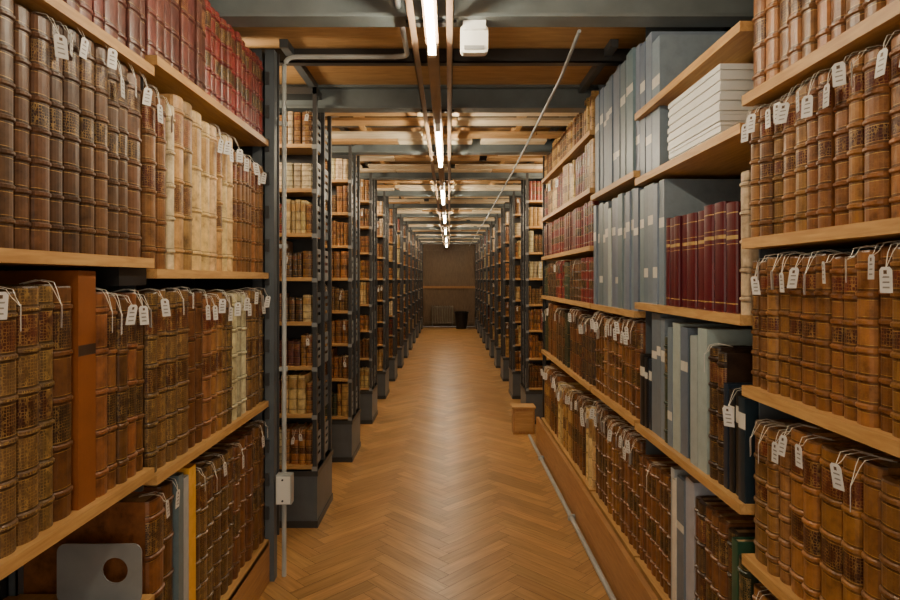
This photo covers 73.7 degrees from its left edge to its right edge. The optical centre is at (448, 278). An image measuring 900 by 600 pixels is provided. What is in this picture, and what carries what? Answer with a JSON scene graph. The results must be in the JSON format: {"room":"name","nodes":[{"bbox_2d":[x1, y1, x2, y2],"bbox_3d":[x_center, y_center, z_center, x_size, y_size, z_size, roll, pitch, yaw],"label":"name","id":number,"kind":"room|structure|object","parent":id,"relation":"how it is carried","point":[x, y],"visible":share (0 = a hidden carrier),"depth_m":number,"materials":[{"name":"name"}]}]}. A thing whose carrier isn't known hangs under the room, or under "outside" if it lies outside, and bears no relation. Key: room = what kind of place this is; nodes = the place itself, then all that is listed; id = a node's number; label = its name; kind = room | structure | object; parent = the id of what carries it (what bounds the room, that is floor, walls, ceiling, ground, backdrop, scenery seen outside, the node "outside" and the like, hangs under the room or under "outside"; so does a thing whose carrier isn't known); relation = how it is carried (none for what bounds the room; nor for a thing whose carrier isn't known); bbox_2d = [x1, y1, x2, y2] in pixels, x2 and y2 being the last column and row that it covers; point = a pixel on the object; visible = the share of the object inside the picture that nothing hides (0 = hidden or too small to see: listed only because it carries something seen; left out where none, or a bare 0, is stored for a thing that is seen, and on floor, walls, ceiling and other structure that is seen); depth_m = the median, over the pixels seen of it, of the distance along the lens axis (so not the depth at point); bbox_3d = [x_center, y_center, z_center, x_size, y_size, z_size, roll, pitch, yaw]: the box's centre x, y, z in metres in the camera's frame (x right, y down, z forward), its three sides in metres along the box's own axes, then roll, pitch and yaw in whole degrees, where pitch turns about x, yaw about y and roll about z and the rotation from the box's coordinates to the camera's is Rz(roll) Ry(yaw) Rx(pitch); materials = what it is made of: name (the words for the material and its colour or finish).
{"room":"library archive stacks","nodes":[
{"label":"library archive stacks","id":0,"kind":"room"},
{"bbox_2d":[279,39,401,209],"bbox_3d":[-0.800,-1.141,10.585,0.040,0.039,15.370,0,0,0],"label":"ceiling beam","id":1,"kind":"structure","parent":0,"point":[284,44],"depth_m":3.26,"materials":[{"name":"grey metal"}]},
{"bbox_2d":[259,327,615,599],"bbox_3d":[0.000,1.451,8.359,4.800,0.002,19.882,0,0,0],"label":"floor","id":2,"kind":"structure","parent":0,"point":[439,498],"depth_m":3.74,"materials":[{"name":"brown wood"}]},
{"bbox_2d":[0,0,278,599],"bbox_3d":[-1.067,0.175,1.528,0.475,2.550,2.824,0,0,0],"label":"bookcase","id":3,"kind":"object","parent":2,"relation":"on","point":[80,574],"visible":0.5,"depth_m":1.86,"materials":[{"name":"brown wood"}]},
{"bbox_2d":[0,0,270,599],"bbox_3d":[-1.061,0.104,1.529,0.449,2.272,2.661,0,0,0],"label":"books","id":4,"kind":"object","parent":3,"relation":"in","point":[97,389],"visible":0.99,"depth_m":1.72,"materials":[{"name":"leather"}]},
{"bbox_2d":[279,87,332,527],"bbox_3d":[-1.442,0.165,3.727,1.359,2.570,0.487,0,0,0],"label":"bookcase","id":5,"kind":"object","parent":2,"relation":"on","point":[308,454],"visible":0.28,"depth_m":3.53,"materials":[{"name":"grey metal"}]},
{"bbox_2d":[279,110,318,464],"bbox_3d":[-1.437,0.041,3.596,1.264,2.097,0.223,0,0,0],"label":"books","id":6,"kind":"object","parent":5,"relation":"on","point":[299,130],"depth_m":3.53,"materials":[{"name":"brown leather"}]},
{"bbox_2d":[325,174,325,443],"bbox_3d":[-1.437,0.040,3.856,1.264,2.100,0.225,0,0,0],"label":"books","id":7,"kind":"object","parent":5,"relation":"on","point":[325,174],"depth_m":3.83,"materials":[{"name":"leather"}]},
{"bbox_2d":[325,144,360,461],"bbox_3d":[-1.442,0.165,4.971,1.360,2.570,0.494,0,0,0],"label":"bookcase","id":8,"kind":"object","parent":2,"relation":"on","point":[346,444],"visible":0.29,"depth_m":4.78,"materials":[{"name":"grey metal"}]},
{"bbox_2d":[325,158,347,415],"bbox_3d":[-1.437,0.048,4.842,1.264,2.085,0.230,0,0,0],"label":"books","id":9,"kind":"object","parent":8,"relation":"on","point":[339,166],"depth_m":4.78,"materials":[{"name":"brown leather"}]},
{"bbox_2d":[279,0,409,576],"bbox_3d":[-0.508,0.177,1.222,0.640,2.546,3.445,0,0,0],"label":"conduit","id":10,"kind":"object","parent":2,"relation":"on","point":[283,123],"visible":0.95,"depth_m":2.92,"materials":[{"name":"grey metal"}]},
{"bbox_2d":[276,472,293,504],"bbox_3d":[-0.792,1.010,2.889,0.074,0.140,0.058,0,0,0],"label":"junction box","id":11,"kind":"object","parent":10,"relation":"attached to","point":[284,480],"visible":1,"depth_m":2.86,"materials":[{"name":"white plastic"}]},
{"bbox_2d":[356,167,377,423],"bbox_3d":[-1.442,0.165,6.227,1.358,2.570,0.491,0,0,0],"label":"bookcase","id":12,"kind":"object","parent":2,"relation":"on","point":[368,188],"visible":0.23,"depth_m":6.03,"materials":[{"name":"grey metal"}]},
{"bbox_2d":[356,180,368,387],"bbox_3d":[-1.437,0.040,6.095,1.264,2.100,0.225,0,0,0],"label":"books","id":13,"kind":"object","parent":12,"relation":"on","point":[364,184],"depth_m":6.03,"materials":[{"name":"brown leather"}]},
{"bbox_2d":[377,191,389,398],"bbox_3d":[-1.442,0.165,7.476,1.360,2.570,0.486,0,0,0],"label":"bookcase","id":14,"kind":"object","parent":2,"relation":"on","point":[383,367],"visible":0.2,"depth_m":7.28,"materials":[{"name":"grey metal"}]},
{"bbox_2d":[377,201,382,368],"bbox_3d":[-1.435,0.038,7.345,1.266,2.103,0.224,0,0,0],"label":"books","id":15,"kind":"object","parent":14,"relation":"on","point":[379,204],"depth_m":7.27,"materials":[{"name":"brown leather"}]},
{"bbox_2d":[389,204,397,380],"bbox_3d":[-1.442,0.165,8.722,1.359,2.570,0.489,0,0,0],"label":"bookcase","id":16,"kind":"object","parent":2,"relation":"on","point":[393,355],"visible":0.22,"depth_m":8.53,"materials":[{"name":"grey metal"}]},
{"bbox_2d":[389,209,392,355],"bbox_3d":[-1.437,0.032,8.592,1.264,2.116,0.229,0,0,0],"label":"books","id":17,"kind":"object","parent":16,"relation":"on","point":[391,210],"depth_m":8.53,"materials":[{"name":"brown leather"}]},
{"bbox_2d":[397,213,403,367],"bbox_3d":[-1.442,0.165,9.979,1.356,2.570,0.489,0,0,0],"label":"bookcase","id":18,"kind":"object","parent":2,"relation":"on","point":[400,220],"visible":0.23,"depth_m":9.77,"materials":[{"name":"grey metal"}]},
{"bbox_2d":[397,219,399,345],"bbox_3d":[-1.437,0.036,9.846,1.264,2.108,0.222,0,0,0],"label":"books","id":19,"kind":"object","parent":18,"relation":"on","point":[398,220],"depth_m":9.77,"materials":[{"name":"brown leather"}]},
{"bbox_2d":[404,221,408,357],"bbox_3d":[-1.442,0.165,11.227,1.359,2.570,0.487,0,0,0],"label":"bookcase","id":20,"kind":"object","parent":2,"relation":"on","point":[406,226],"visible":0.18,"depth_m":11.10,"materials":[{"name":"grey metal"}]},
{"bbox_2d":[404,225,405,337],"bbox_3d":[-1.437,0.041,11.096,1.264,2.097,0.223,0,0,0],"label":"books","id":21,"kind":"object","parent":20,"relation":"on","point":[404,225],"depth_m":11.03,"materials":[{"name":"brown leather"}]},
{"bbox_2d":[409,227,412,349],"bbox_3d":[-1.442,0.165,12.471,1.360,2.570,0.494,0,0,0],"label":"bookcase","id":22,"kind":"object","parent":2,"relation":"on","point":[410,230],"visible":0.17,"depth_m":12.33,"materials":[{"name":"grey metal"}]},
{"bbox_2d":[409,232,409,331],"bbox_3d":[-1.437,0.048,12.342,1.264,2.085,0.230,0,0,0],"label":"books","id":23,"kind":"object","parent":22,"relation":"on","point":[409,232],"depth_m":12.28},
{"bbox_2d":[413,232,415,342],"bbox_3d":[-1.442,0.165,13.727,1.358,2.570,0.491,0,0,0],"label":"bookcase","id":24,"kind":"object","parent":2,"relation":"on","point":[414,234],"visible":0.17,"depth_m":13.61,"materials":[{"name":"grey metal"}]},
{"bbox_2d":[413,235,413,326],"bbox_3d":[-1.437,0.040,13.595,1.264,2.100,0.225,0,0,0],"label":"books","id":25,"kind":"object","parent":24,"relation":"on","point":[413,235],"depth_m":13.61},
{"bbox_2d":[416,235,418,337],"bbox_3d":[-1.442,0.165,14.976,1.360,2.570,0.486,0,0,0],"label":"bookcase","id":26,"kind":"object","parent":2,"relation":"on","point":[417,238],"visible":0.14,"depth_m":14.86,"materials":[{"name":"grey metal"}]},
{"bbox_2d":[416,241,416,322],"bbox_3d":[-1.435,0.038,14.845,1.266,2.103,0.224,0,0,0],"label":"books","id":27,"kind":"object","parent":26,"relation":"on","point":[416,241],"depth_m":14.86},
{"bbox_2d":[419,239,420,332],"bbox_3d":[-1.442,0.165,16.222,1.359,2.570,0.489,0,0,0],"label":"bookcase","id":28,"kind":"object","parent":2,"relation":"on","point":[419,239],"visible":0.16,"depth_m":16.00,"materials":[{"name":"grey metal"}]},
{"bbox_2d":[421,242,422,328],"bbox_3d":[-1.442,0.165,17.479,1.356,2.570,0.489,0,0,0],"label":"bookcase","id":29,"kind":"object","parent":2,"relation":"on","point":[421,242],"visible":0.1,"depth_m":17.25,"materials":[{"name":"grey metal"}]},
{"bbox_2d":[431,306,452,326],"bbox_3d":[-0.200,1.127,18.180,0.660,0.646,0.132,0,0,0],"label":"radiator","id":30,"kind":"object","parent":2,"relation":"on","point":[432,307],"visible":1,"depth_m":18.12,"materials":[{"name":"metal"}]},
{"bbox_2d":[454,311,468,328],"bbox_3d":[0.360,1.200,17.500,0.430,0.500,0.430,0,0,0],"label":"waste bin","id":31,"kind":"object","parent":2,"relation":"on","point":[461,317],"visible":1,"depth_m":17.35,"materials":[{"name":"black plastic"}]},
{"bbox_2d":[475,242,476,328],"bbox_3d":[1.442,0.165,17.476,1.358,2.570,0.492,0,0,0],"label":"bookcase","id":32,"kind":"object","parent":2,"relation":"on","point":[476,242],"visible":0.18,"depth_m":17.25,"materials":[{"name":"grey metal"}]},
{"bbox_2d":[477,239,478,332],"bbox_3d":[1.442,0.165,16.221,1.360,2.570,0.493,0,0,0],"label":"bookcase","id":33,"kind":"object","parent":2,"relation":"on","point":[478,239],"visible":0.16,"depth_m":16.00,"materials":[{"name":"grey metal"}]},
{"bbox_2d":[479,235,481,337],"bbox_3d":[1.442,0.165,14.977,1.359,2.570,0.487,0,0,0],"label":"bookcase","id":34,"kind":"object","parent":2,"relation":"on","point":[480,238],"visible":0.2,"depth_m":14.86,"materials":[{"name":"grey metal"}]},
{"bbox_2d":[481,239,481,322],"bbox_3d":[1.437,0.041,14.846,1.264,2.097,0.223,0,0,0],"label":"books","id":35,"kind":"object","parent":34,"relation":"on","point":[481,239],"depth_m":14.86,"materials":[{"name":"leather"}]},
{"bbox_2d":[482,232,484,342],"bbox_3d":[1.442,0.165,13.729,1.356,2.570,0.489,0,0,0],"label":"bookcase","id":36,"kind":"object","parent":2,"relation":"on","point":[483,234],"visible":0.18,"depth_m":13.61,"materials":[{"name":"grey metal"}]},
{"bbox_2d":[484,236,484,326],"bbox_3d":[1.437,0.036,13.596,1.264,2.108,0.222,0,0,0],"label":"books","id":37,"kind":"object","parent":36,"relation":"on","point":[484,236],"depth_m":13.61,"materials":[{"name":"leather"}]},
{"bbox_2d":[485,227,488,349],"bbox_3d":[1.442,0.165,12.470,1.359,2.570,0.492,0,0,0],"label":"bookcase","id":38,"kind":"object","parent":2,"relation":"on","point":[487,230],"visible":0.12,"depth_m":12.32,"materials":[{"name":"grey metal"}]},
{"bbox_2d":[488,230,488,331],"bbox_3d":[1.437,0.032,12.342,1.264,2.116,0.229,0,0,0],"label":"books","id":39,"kind":"object","parent":38,"relation":"on","point":[488,230],"depth_m":12.28,"materials":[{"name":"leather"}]},
{"bbox_2d":[489,221,493,357],"bbox_3d":[1.442,0.165,11.226,1.360,2.570,0.487,0,0,0],"label":"bookcase","id":40,"kind":"object","parent":2,"relation":"on","point":[491,226],"visible":0.14,"depth_m":11.10,"materials":[{"name":"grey metal"}]},
{"bbox_2d":[492,228,493,337],"bbox_3d":[1.435,0.038,11.095,1.266,2.103,0.224,0,0,0],"label":"books","id":41,"kind":"object","parent":40,"relation":"on","point":[492,228],"depth_m":11.10,"materials":[{"name":"leather"}]},
{"bbox_2d":[494,213,500,367],"bbox_3d":[1.442,0.165,9.976,1.358,2.570,0.492,0,0,0],"label":"bookcase","id":42,"kind":"object","parent":2,"relation":"on","point":[497,220],"visible":0.17,"depth_m":9.77,"materials":[{"name":"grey metal"}]},
{"bbox_2d":[498,218,500,345],"bbox_3d":[1.437,0.040,9.845,1.264,2.100,0.225,0,0,0],"label":"books","id":43,"kind":"object","parent":42,"relation":"on","point":[499,219],"depth_m":9.78,"materials":[{"name":"leather"}]},
{"bbox_2d":[500,202,508,380],"bbox_3d":[1.442,0.165,8.721,1.360,2.570,0.493,0,0,0],"label":"bookcase","id":44,"kind":"object","parent":2,"relation":"on","point":[504,375],"visible":0.2,"depth_m":8.53,"materials":[{"name":"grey metal"}]},
{"bbox_2d":[505,212,508,355],"bbox_3d":[1.437,0.048,8.592,1.264,2.085,0.230,0,0,0],"label":"books","id":45,"kind":"object","parent":44,"relation":"on","point":[506,213],"depth_m":8.53,"materials":[{"name":"leather"}]},
{"bbox_2d":[508,191,520,398],"bbox_3d":[1.442,0.165,7.477,1.359,2.570,0.487,0,0,0],"label":"bookcase","id":46,"kind":"object","parent":2,"relation":"on","point":[514,367],"visible":0.23,"depth_m":7.28,"materials":[{"name":"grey metal"}]},
{"bbox_2d":[515,198,520,368],"bbox_3d":[1.437,0.041,7.346,1.264,2.097,0.223,0,0,0],"label":"books","id":47,"kind":"object","parent":46,"relation":"on","point":[517,200],"depth_m":7.28,"materials":[{"name":"leather"}]},
{"bbox_2d":[510,403,535,433],"bbox_3d":[0.700,1.323,5.675,0.220,0.255,0.170,0,0,0],"label":"box","id":48,"kind":"object","parent":2,"relation":"on","point":[523,414],"visible":1,"depth_m":5.59,"materials":[{"name":"brown cardboard"}]},
{"bbox_2d":[520,173,572,423],"bbox_3d":[1.442,0.165,6.229,1.356,2.570,0.489,0,0,0],"label":"bookcase","id":49,"kind":"object","parent":2,"relation":"on","point":[531,384],"visible":0.23,"depth_m":6.03,"materials":[{"name":"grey metal"}]},
{"bbox_2d":[529,181,572,387],"bbox_3d":[1.437,0.036,6.096,1.264,2.108,0.222,0,0,0],"label":"books","id":50,"kind":"object","parent":49,"relation":"on","point":[535,187],"depth_m":6.03,"materials":[{"name":"leather"}]},
{"bbox_2d":[528,434,616,599],"bbox_3d":[0.737,1.434,2.850,0.042,0.032,5.300,0,0,0],"label":"conduit","id":51,"kind":"object","parent":2,"relation":"on","point":[571,517],"visible":1,"depth_m":3.42,"materials":[{"name":"grey metal"}]},
{"bbox_2d":[536,0,899,599],"bbox_3d":[0.993,0.175,2.673,0.465,2.550,5.114,0,0,0],"label":"bookcase","id":52,"kind":"object","parent":2,"relation":"on","point":[722,156],"visible":0.27,"depth_m":1.95,"materials":[{"name":"brown wood"}]},
{"bbox_2d":[667,63,757,158],"bbox_3d":[0.972,-0.538,2.009,0.329,0.215,0.434,0,0,0],"label":"stack","id":53,"kind":"object","parent":52,"relation":"in","point":[711,106],"visible":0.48,"depth_m":1.86,"materials":[{"name":"white paper"}]},
{"bbox_2d":[540,0,899,599],"bbox_3d":[0.980,0.062,2.693,0.416,2.276,4.992,0,0,0],"label":"books","id":54,"kind":"object","parent":52,"relation":"in","point":[824,334],"visible":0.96,"depth_m":1.66,"materials":[{"name":"leather"}]},
{"bbox_2d":[232,27,645,183],"bbox_3d":[0.000,-1.185,8.400,4.800,0.050,19.800,0,0,0],"label":"ceiling","id":55,"kind":"structure","parent":0,"point":[253,37],"depth_m":2.98,"materials":[{"name":"brown wood"}]},
{"bbox_2d":[404,0,456,246],"bbox_3d":[-0.070,-0.972,8.475,0.200,0.094,19.550,0,0,0],"label":"track","id":56,"kind":"object","parent":55,"relation":"attached to","point":[433,60],"visible":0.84,"depth_m":3.03,"materials":[{"name":"metal"}]},
{"bbox_2d":[424,0,434,54],"bbox_3d":[-0.070,-0.940,1.880,0.028,0.028,1.199,0,0,0],"label":"fluorescent tube","id":57,"kind":"object","parent":56,"relation":"attached to","point":[428,4],"visible":1,"depth_m":2.20,"materials":[{"name":"white"}]},
{"bbox_2d":[436,132,441,166],"bbox_3d":[-0.070,-0.940,4.380,0.028,0.028,1.199,0,0,0],"label":"fluorescent tube","id":58,"kind":"object","parent":56,"relation":"attached to","point":[438,137],"visible":1,"depth_m":4.26,"materials":[{"name":"white"}]},
{"bbox_2d":[441,191,444,204],"bbox_3d":[-0.070,-0.940,6.880,0.028,0.028,1.199,0,0,0],"label":"fluorescent tube","id":59,"kind":"object","parent":56,"relation":"attached to","point":[442,192],"visible":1,"depth_m":6.79,"materials":[{"name":"white"}]},
{"bbox_2d":[279,85,598,112],"bbox_3d":[0.000,-1.090,3.630,4.600,0.140,0.100,0,0,0],"label":"ceiling beam","id":60,"kind":"structure","parent":55,"relation":"attached to","point":[335,98],"depth_m":3.62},
{"bbox_2d":[325,135,554,154],"bbox_3d":[0.000,-1.090,4.880,4.600,0.140,0.100,0,0,0],"label":"ceiling beam","id":61,"kind":"structure","parent":55,"relation":"attached to","point":[475,148],"depth_m":4.87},
{"bbox_2d":[250,49,630,65],"bbox_3d":[0.000,-1.125,3.045,4.600,0.070,0.050,0,0,0],"label":"joist","id":62,"kind":"object","parent":55,"relation":"attached to","point":[494,57],"depth_m":3.02,"materials":[{"name":"black metal"}]},
{"bbox_2d":[377,184,520,196],"bbox_3d":[0.000,-1.090,7.380,4.600,0.140,0.100,0,0,0],"label":"ceiling beam","id":63,"kind":"structure","parent":55,"relation":"attached to","point":[396,193],"depth_m":7.37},
{"bbox_2d":[389,198,508,207],"bbox_3d":[0.000,-1.090,8.630,4.600,0.140,0.100,0,0,0],"label":"ceiling beam","id":64,"kind":"structure","parent":55,"relation":"attached to","point":[425,199],"depth_m":8.62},
{"bbox_2d":[420,239,477,240],"bbox_3d":[0.000,-1.090,16.130,4.600,0.140,0.100,0,0,0],"label":"ceiling beam","id":65,"kind":"structure","parent":55,"relation":"attached to","point":[420,239],"depth_m":16.10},
{"bbox_2d":[422,242,475,243],"bbox_3d":[0.000,-1.090,17.380,4.600,0.140,0.100,0,0,0],"label":"ceiling beam","id":66,"kind":"structure","parent":55,"relation":"attached to","point":[422,242],"depth_m":17.33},
{"bbox_2d":[377,180,520,190],"bbox_3d":[0.000,-1.113,6.770,4.600,0.095,1.040,0,0,0],"label":"ceiling slats","id":67,"kind":"object","parent":55,"relation":"attached to","point":[396,183],"depth_m":6.91,"materials":[{"name":"brown wood"}]},
{"bbox_2d":[389,197,508,203],"bbox_3d":[0.000,-1.113,8.020,4.600,0.095,1.040,0,0,0],"label":"ceiling slats","id":68,"kind":"object","parent":55,"relation":"attached to","point":[404,200],"depth_m":8.24,"materials":[{"name":"brown wood"}]},
{"bbox_2d":[356,165,542,179],"bbox_3d":[0.000,-1.090,6.130,4.600,0.140,0.100,0,0,0],"label":"ceiling beam","id":69,"kind":"structure","parent":55,"relation":"attached to","point":[363,176],"depth_m":6.12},
{"bbox_2d":[356,155,542,161],"bbox_3d":[0.000,-1.125,5.545,4.600,0.070,0.050,0,0,0],"label":"joist","id":70,"kind":"object","parent":55,"relation":"attached to","point":[482,158],"depth_m":5.57,"materials":[{"name":"brown wood"}]},
{"bbox_2d":[356,155,544,172],"bbox_3d":[0.000,-1.113,5.520,4.600,0.095,1.040,0,0,0],"label":"ceiling slats","id":71,"kind":"object","parent":55,"relation":"attached to","point":[384,167],"depth_m":5.66,"materials":[{"name":"brown wood"}]},
{"bbox_2d":[325,116,576,127],"bbox_3d":[0.000,-1.125,4.295,4.600,0.070,0.050,0,0,0],"label":"joist","id":72,"kind":"object","parent":55,"relation":"attached to","point":[325,116],"depth_m":4.29,"materials":[{"name":"brown wood"}]},
{"bbox_2d":[325,113,578,143],"bbox_3d":[0.000,-1.113,4.270,4.600,0.095,1.040,0,0,0],"label":"ceiling slats","id":73,"kind":"object","parent":55,"relation":"attached to","point":[366,135],"depth_m":4.33,"materials":[{"name":"brown wood"}]},
{"bbox_2d":[460,20,487,55],"bbox_3d":[0.100,-0.959,2.390,0.110,0.121,0.060,0,0,0],"label":"emergency light","id":74,"kind":"object","parent":55,"relation":"attached to","point":[473,33],"visible":1,"depth_m":2.38,"materials":[{"name":"white plastic"}]},
{"bbox_2d":[469,29,580,245],"bbox_3d":[0.575,-1.008,10.320,0.106,0.016,15.760,0,0,0],"label":"cable","id":75,"kind":"object","parent":55,"relation":"hanging from","point":[579,31],"depth_m":3.43,"materials":[{"name":"grey metal"}]},
{"bbox_2d":[423,244,474,326],"bbox_3d":[0.000,0.145,18.330,4.800,2.610,0.140,0,0,0],"label":"wall","id":76,"kind":"structure","parent":0,"point":[448,272],"depth_m":18.30,"materials":[{"name":"brown wood"}]},
{"bbox_2d":[397,209,500,216],"bbox_3d":[0.000,-1.090,9.880,4.600,0.140,0.100,0,0,0],"label":"ceiling beam","id":77,"kind":"structure","parent":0,"point":[430,214],"depth_m":9.87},
{"bbox_2d":[404,217,493,223],"bbox_3d":[0.000,-1.090,11.130,4.600,0.140,0.100,0,0,0],"label":"ceiling beam","id":78,"kind":"structure","parent":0,"point":[467,221],"depth_m":11.12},
{"bbox_2d":[409,226,488,229],"bbox_3d":[0.000,-1.090,12.380,4.600,0.140,0.100,0,0,0],"label":"ceiling beam","id":79,"kind":"structure","parent":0,"point":[434,227],"depth_m":12.37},
{"bbox_2d":[413,232,484,233],"bbox_3d":[0.000,-1.090,13.630,4.600,0.140,0.100,0,0,0],"label":"ceiling beam","id":80,"kind":"structure","parent":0,"point":[413,232],"depth_m":13.58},
{"bbox_2d":[416,235,481,237],"bbox_3d":[0.000,-1.090,14.880,4.600,0.140,0.100,0,0,0],"label":"ceiling beam","id":81,"kind":"structure","parent":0,"point":[419,236],"depth_m":14.87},
{"bbox_2d":[397,208,500,212],"bbox_3d":[0.000,-1.113,9.270,4.600,0.095,1.040,0,0,0],"label":"ceiling slats","id":82,"kind":"object","parent":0,"point":[409,210],"depth_m":9.44,"materials":[{"name":"brown wood"}]},
{"bbox_2d":[404,217,493,220],"bbox_3d":[0.000,-1.113,10.520,4.600,0.095,1.040,0,0,0],"label":"ceiling slats","id":83,"kind":"object","parent":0,"point":[405,218],"depth_m":10.74,"materials":[{"name":"brown wood"}]},
{"bbox_2d":[409,224,488,226],"bbox_3d":[0.000,-1.113,11.770,4.600,0.095,1.040,0,0,0],"label":"ceiling slats","id":84,"kind":"object","parent":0,"point":[410,225],"depth_m":11.94,"materials":[{"name":"brown wood"}]},
{"bbox_2d":[413,230,484,231],"bbox_3d":[0.000,-1.113,13.020,4.600,0.095,1.040,0,0,0],"label":"ceiling slats","id":85,"kind":"object","parent":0,"point":[413,230],"depth_m":13.31,"materials":[{"name":"brown wood"}]},
{"bbox_2d":[416,234,481,235],"bbox_3d":[0.000,-1.113,14.270,4.600,0.095,1.040,0,0,0],"label":"ceiling slats","id":86,"kind":"object","parent":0,"point":[416,234],"depth_m":14.41,"materials":[{"name":"beige wood"}]},
{"bbox_2d":[419,238,478,238],"bbox_3d":[0.000,-1.113,15.520,4.600,0.095,1.040,0,0,0],"label":"ceiling slats","id":87,"kind":"object","parent":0,"point":[419,238],"depth_m":15.78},
{"bbox_2d":[421,241,476,241],"bbox_3d":[0.000,-1.113,16.770,4.600,0.095,1.040,0,0,0],"label":"ceiling slats","id":88,"kind":"object","parent":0,"point":[421,241],"depth_m":17.04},
{"bbox_2d":[208,0,753,26],"bbox_3d":[0.000,-1.090,2.380,4.600,0.140,0.100,0,0,0],"label":"ceiling beam","id":89,"kind":"structure","parent":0,"point":[236,13],"depth_m":2.37,"materials":[{"name":"grey metal"}]},
{"bbox_2d":[496,39,618,209],"bbox_3d":[0.800,-1.141,10.585,0.040,0.039,15.370,0,0,0],"label":"ceiling beam","id":90,"kind":"structure","parent":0,"point":[613,44],"depth_m":3.29,"materials":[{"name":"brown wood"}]}
]}

